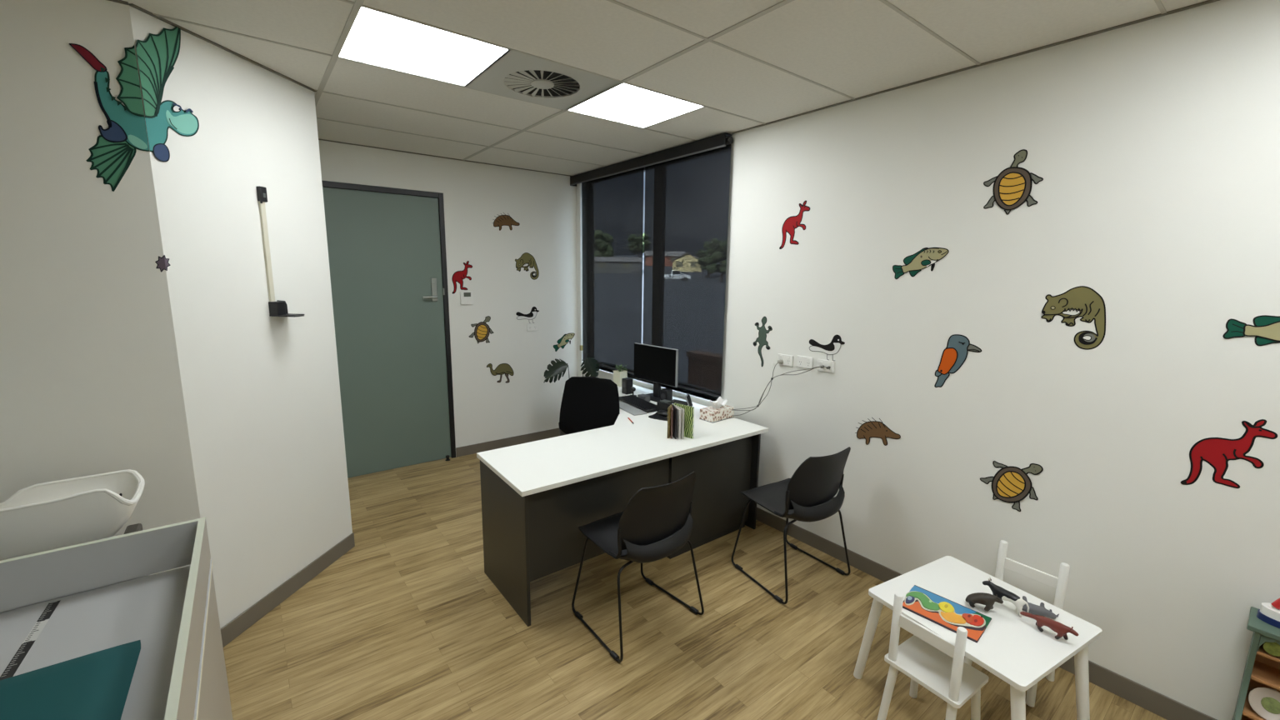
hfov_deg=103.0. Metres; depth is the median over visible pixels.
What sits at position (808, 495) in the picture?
chair
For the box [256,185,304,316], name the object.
tape measure
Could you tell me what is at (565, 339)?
decal
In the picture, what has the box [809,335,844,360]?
decal
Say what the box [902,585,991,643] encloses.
board
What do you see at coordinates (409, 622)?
floor
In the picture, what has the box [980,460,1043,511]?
decal
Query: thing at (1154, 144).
wall
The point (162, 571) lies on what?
rail
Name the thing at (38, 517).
scale
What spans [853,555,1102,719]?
table
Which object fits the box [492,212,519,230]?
decal
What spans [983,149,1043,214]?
decal
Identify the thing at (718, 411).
tissue box
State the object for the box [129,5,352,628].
wall
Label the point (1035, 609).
toy rhino
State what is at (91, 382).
wall
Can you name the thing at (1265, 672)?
shelf
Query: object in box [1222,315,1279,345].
decal
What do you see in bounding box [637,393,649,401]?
hub
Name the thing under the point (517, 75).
ceiling vent
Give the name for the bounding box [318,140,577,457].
wall
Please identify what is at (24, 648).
measuring tape
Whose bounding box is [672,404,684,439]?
booklet
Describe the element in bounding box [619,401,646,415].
folder
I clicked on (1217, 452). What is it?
decal
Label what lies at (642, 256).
ground
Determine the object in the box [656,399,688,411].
desk phone
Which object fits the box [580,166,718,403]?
window
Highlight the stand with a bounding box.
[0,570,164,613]
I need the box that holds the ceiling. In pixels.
[121,0,1207,175]
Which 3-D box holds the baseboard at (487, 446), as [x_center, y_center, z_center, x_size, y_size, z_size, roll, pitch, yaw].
[-1.213,0.814,5.208,1.318,0.093,0.009,-7,12,-37]
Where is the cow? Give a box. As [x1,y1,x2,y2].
[982,577,1029,616]
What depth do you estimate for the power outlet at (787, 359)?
3.33 m
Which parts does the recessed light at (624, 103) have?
frame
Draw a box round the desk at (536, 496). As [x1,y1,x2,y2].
[476,384,768,626]
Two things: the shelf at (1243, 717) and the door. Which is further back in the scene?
the door
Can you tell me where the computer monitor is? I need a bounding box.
[634,342,678,402]
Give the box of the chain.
[580,240,582,350]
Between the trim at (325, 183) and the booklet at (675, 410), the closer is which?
the booklet at (675, 410)
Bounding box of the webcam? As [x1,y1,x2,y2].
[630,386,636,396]
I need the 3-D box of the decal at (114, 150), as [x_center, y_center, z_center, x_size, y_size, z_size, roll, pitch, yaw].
[-1.931,-1.006,1.989,0.080,0.704,0.367,6,11,27]
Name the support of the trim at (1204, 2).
attached to the wall at (262, 396)
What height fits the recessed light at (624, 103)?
0.022 m
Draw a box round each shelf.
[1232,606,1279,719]
[1240,715,1254,719]
[1242,690,1265,719]
[1250,660,1279,689]
[1256,637,1279,662]
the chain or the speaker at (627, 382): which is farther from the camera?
the chain
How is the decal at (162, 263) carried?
attached to the wall at (91, 382)
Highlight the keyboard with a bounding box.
[619,395,657,411]
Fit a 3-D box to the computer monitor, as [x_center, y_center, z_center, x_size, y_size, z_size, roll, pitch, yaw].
[0.125,0.099,4.142,0.170,0.432,0.496,-8,13,-42]
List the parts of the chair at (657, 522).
sled frame, arm, seat, backrest, sled frame, arm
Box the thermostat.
[460,291,473,304]
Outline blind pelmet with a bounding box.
[570,132,732,186]
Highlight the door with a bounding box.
[322,186,450,478]
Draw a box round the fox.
[1020,611,1078,639]
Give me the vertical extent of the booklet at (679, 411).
0.188 m
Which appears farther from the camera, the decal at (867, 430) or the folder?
the folder
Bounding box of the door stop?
[445,455,449,460]
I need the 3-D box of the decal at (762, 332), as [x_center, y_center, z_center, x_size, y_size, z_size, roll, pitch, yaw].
[0.836,-0.125,3.483,0.002,0.350,0.159,-7,12,-37]
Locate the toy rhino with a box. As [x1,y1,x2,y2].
[1021,595,1059,619]
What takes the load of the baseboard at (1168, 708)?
attached to the wall at (1154, 144)
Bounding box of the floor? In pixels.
[223,453,1166,719]
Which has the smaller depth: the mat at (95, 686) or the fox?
the mat at (95, 686)
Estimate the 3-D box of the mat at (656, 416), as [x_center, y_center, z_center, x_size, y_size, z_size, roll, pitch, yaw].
[0.174,0.400,3.648,0.174,0.005,0.213,6,11,29]
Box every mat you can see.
[0,640,140,719]
[648,411,667,420]
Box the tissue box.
[699,396,734,423]
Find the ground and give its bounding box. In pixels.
[641,255,644,343]
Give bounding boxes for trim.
[107,0,1219,176]
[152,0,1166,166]
[321,180,455,458]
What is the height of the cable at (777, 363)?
0.391 m
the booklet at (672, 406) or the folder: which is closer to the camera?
the booklet at (672, 406)
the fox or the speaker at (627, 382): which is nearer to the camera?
the fox
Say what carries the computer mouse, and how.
on the mat at (656, 416)
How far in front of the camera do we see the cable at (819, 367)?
3.31 m
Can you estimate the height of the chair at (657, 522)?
0.817 m
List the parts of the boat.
handle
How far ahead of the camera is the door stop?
4.72 m
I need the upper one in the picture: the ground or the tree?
the tree
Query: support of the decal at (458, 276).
attached to the wall at (543, 204)
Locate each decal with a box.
[69,26,199,191]
[155,255,170,271]
[451,260,472,294]
[469,315,493,343]
[486,363,514,383]
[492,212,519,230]
[515,252,539,279]
[515,306,539,323]
[553,332,574,351]
[753,316,772,366]
[779,200,809,249]
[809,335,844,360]
[855,417,900,445]
[892,247,949,279]
[934,334,981,387]
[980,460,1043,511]
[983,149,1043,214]
[1040,285,1105,349]
[1180,419,1277,488]
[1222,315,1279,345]
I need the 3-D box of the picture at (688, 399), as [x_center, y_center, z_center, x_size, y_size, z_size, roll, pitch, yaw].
[0.378,0.313,3.879,0.032,0.082,0.096,4,10,17]
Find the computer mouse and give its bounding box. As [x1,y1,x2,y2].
[657,410,667,416]
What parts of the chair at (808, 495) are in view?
sled frame, arm, seat, sled frame, backrest, arm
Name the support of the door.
in the wall at (543, 204)
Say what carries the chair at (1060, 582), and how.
on the floor
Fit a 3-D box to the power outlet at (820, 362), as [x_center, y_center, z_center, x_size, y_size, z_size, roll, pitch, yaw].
[1.132,0.036,3.108,0.015,0.072,0.116,-7,12,-37]
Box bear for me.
[965,592,1003,611]
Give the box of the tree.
[642,233,644,253]
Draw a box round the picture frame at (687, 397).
[685,393,693,406]
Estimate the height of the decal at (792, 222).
0.288 m
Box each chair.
[559,376,619,434]
[571,470,704,662]
[731,446,850,604]
[877,592,988,719]
[964,540,1069,707]
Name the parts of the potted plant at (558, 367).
pot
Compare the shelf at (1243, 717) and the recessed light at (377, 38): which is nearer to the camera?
the shelf at (1243, 717)
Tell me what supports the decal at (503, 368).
attached to the wall at (543, 204)
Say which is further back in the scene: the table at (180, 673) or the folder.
the folder
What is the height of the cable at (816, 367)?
0.404 m
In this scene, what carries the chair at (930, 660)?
on the floor
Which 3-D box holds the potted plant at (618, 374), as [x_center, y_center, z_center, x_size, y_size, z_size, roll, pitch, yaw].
[-0.176,0.136,4.628,0.125,0.191,0.126,4,10,20]
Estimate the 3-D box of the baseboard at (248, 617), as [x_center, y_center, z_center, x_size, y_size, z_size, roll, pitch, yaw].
[-1.875,1.213,2.787,0.009,0.093,0.911,2,10,7]
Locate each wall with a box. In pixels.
[0,0,199,571]
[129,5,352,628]
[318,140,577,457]
[575,0,1279,719]
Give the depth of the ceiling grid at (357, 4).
2.29 m
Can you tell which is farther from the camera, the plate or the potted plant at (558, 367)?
the potted plant at (558, 367)
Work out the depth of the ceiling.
2.23 m
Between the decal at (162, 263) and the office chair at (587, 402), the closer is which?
the decal at (162, 263)
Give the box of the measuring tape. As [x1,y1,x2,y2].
[0,600,60,679]
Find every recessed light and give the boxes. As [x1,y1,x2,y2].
[339,6,508,86]
[568,83,703,127]
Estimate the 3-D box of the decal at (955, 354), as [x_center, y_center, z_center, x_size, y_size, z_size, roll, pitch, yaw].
[1.577,0.015,2.530,0.004,0.283,0.198,-7,12,-37]
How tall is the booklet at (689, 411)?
0.200 m
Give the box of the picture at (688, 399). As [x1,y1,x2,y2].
[686,395,692,406]
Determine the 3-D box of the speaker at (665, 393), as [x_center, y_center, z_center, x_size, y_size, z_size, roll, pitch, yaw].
[0.201,0.289,3.927,0.070,0.130,0.074,10,13,43]
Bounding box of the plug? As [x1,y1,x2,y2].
[777,360,783,364]
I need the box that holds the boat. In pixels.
[1256,597,1279,628]
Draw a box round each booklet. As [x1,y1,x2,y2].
[667,404,672,438]
[670,405,673,438]
[671,404,677,439]
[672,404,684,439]
[673,403,694,439]
[675,406,681,439]
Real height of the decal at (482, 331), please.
0.256 m
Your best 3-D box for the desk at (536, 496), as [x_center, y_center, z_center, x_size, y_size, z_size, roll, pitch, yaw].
[-0.338,0.771,3.617,1.824,0.730,1.720,-7,12,-37]
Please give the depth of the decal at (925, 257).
2.62 m
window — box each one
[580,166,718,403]
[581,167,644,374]
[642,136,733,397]
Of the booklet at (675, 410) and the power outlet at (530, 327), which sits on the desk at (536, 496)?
the booklet at (675, 410)
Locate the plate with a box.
[1248,687,1279,719]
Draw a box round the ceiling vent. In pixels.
[465,50,620,109]
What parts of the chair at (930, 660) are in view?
leg, post, leg, rail, seat, leg, post, leg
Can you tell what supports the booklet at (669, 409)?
on the desk at (536, 496)
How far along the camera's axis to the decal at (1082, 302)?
2.14 m
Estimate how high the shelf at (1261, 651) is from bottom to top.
0.010 m
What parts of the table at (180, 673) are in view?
rail, rail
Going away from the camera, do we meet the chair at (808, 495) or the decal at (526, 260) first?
the chair at (808, 495)
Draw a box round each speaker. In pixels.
[621,377,633,394]
[660,388,672,404]
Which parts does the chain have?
chain, chain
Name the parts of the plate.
plate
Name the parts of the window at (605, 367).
sill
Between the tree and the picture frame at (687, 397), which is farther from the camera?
the tree
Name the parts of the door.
lever, handle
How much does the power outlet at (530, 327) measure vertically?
0.072 m
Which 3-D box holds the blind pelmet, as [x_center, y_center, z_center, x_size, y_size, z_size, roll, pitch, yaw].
[-0.032,-1.659,4.325,0.078,0.094,2.100,-7,12,-37]
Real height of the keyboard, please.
0.019 m
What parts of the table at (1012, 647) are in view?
leg, leg, leg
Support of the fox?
on the table at (1012, 647)
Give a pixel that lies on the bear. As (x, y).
(987, 599)
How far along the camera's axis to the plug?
3.34 m
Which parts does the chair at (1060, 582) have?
leg, post, rail, leg, leg, post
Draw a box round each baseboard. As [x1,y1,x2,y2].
[220,532,354,647]
[455,427,559,457]
[755,507,1217,719]
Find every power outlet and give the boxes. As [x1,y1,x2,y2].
[526,323,537,330]
[777,353,793,366]
[796,355,813,368]
[816,359,834,373]
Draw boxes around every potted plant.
[543,356,599,435]
[613,364,627,386]
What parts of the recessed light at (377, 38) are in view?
frame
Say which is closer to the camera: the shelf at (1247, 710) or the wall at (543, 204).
the shelf at (1247, 710)
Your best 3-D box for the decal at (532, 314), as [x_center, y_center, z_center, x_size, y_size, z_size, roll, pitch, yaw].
[-1.115,-0.446,5.064,0.249,0.165,0.002,-7,12,-37]
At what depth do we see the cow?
1.97 m
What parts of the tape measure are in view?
rail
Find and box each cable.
[731,366,822,415]
[732,363,777,410]
[732,366,828,409]
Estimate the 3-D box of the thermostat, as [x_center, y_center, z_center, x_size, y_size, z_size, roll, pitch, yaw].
[-1.587,-0.568,4.661,0.116,0.120,0.022,-7,12,-37]
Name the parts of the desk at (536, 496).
panel, modesty panel, panel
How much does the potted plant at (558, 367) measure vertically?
0.937 m
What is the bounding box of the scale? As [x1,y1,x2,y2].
[0,469,144,560]
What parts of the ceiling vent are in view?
blade, blade, blade, blade, blade, blade, blade, blade, blade, blade, blade, blade, blade, blade, blade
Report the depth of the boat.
1.73 m
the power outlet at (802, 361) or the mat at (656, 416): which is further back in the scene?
the mat at (656, 416)
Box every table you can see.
[0,516,233,719]
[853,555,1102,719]

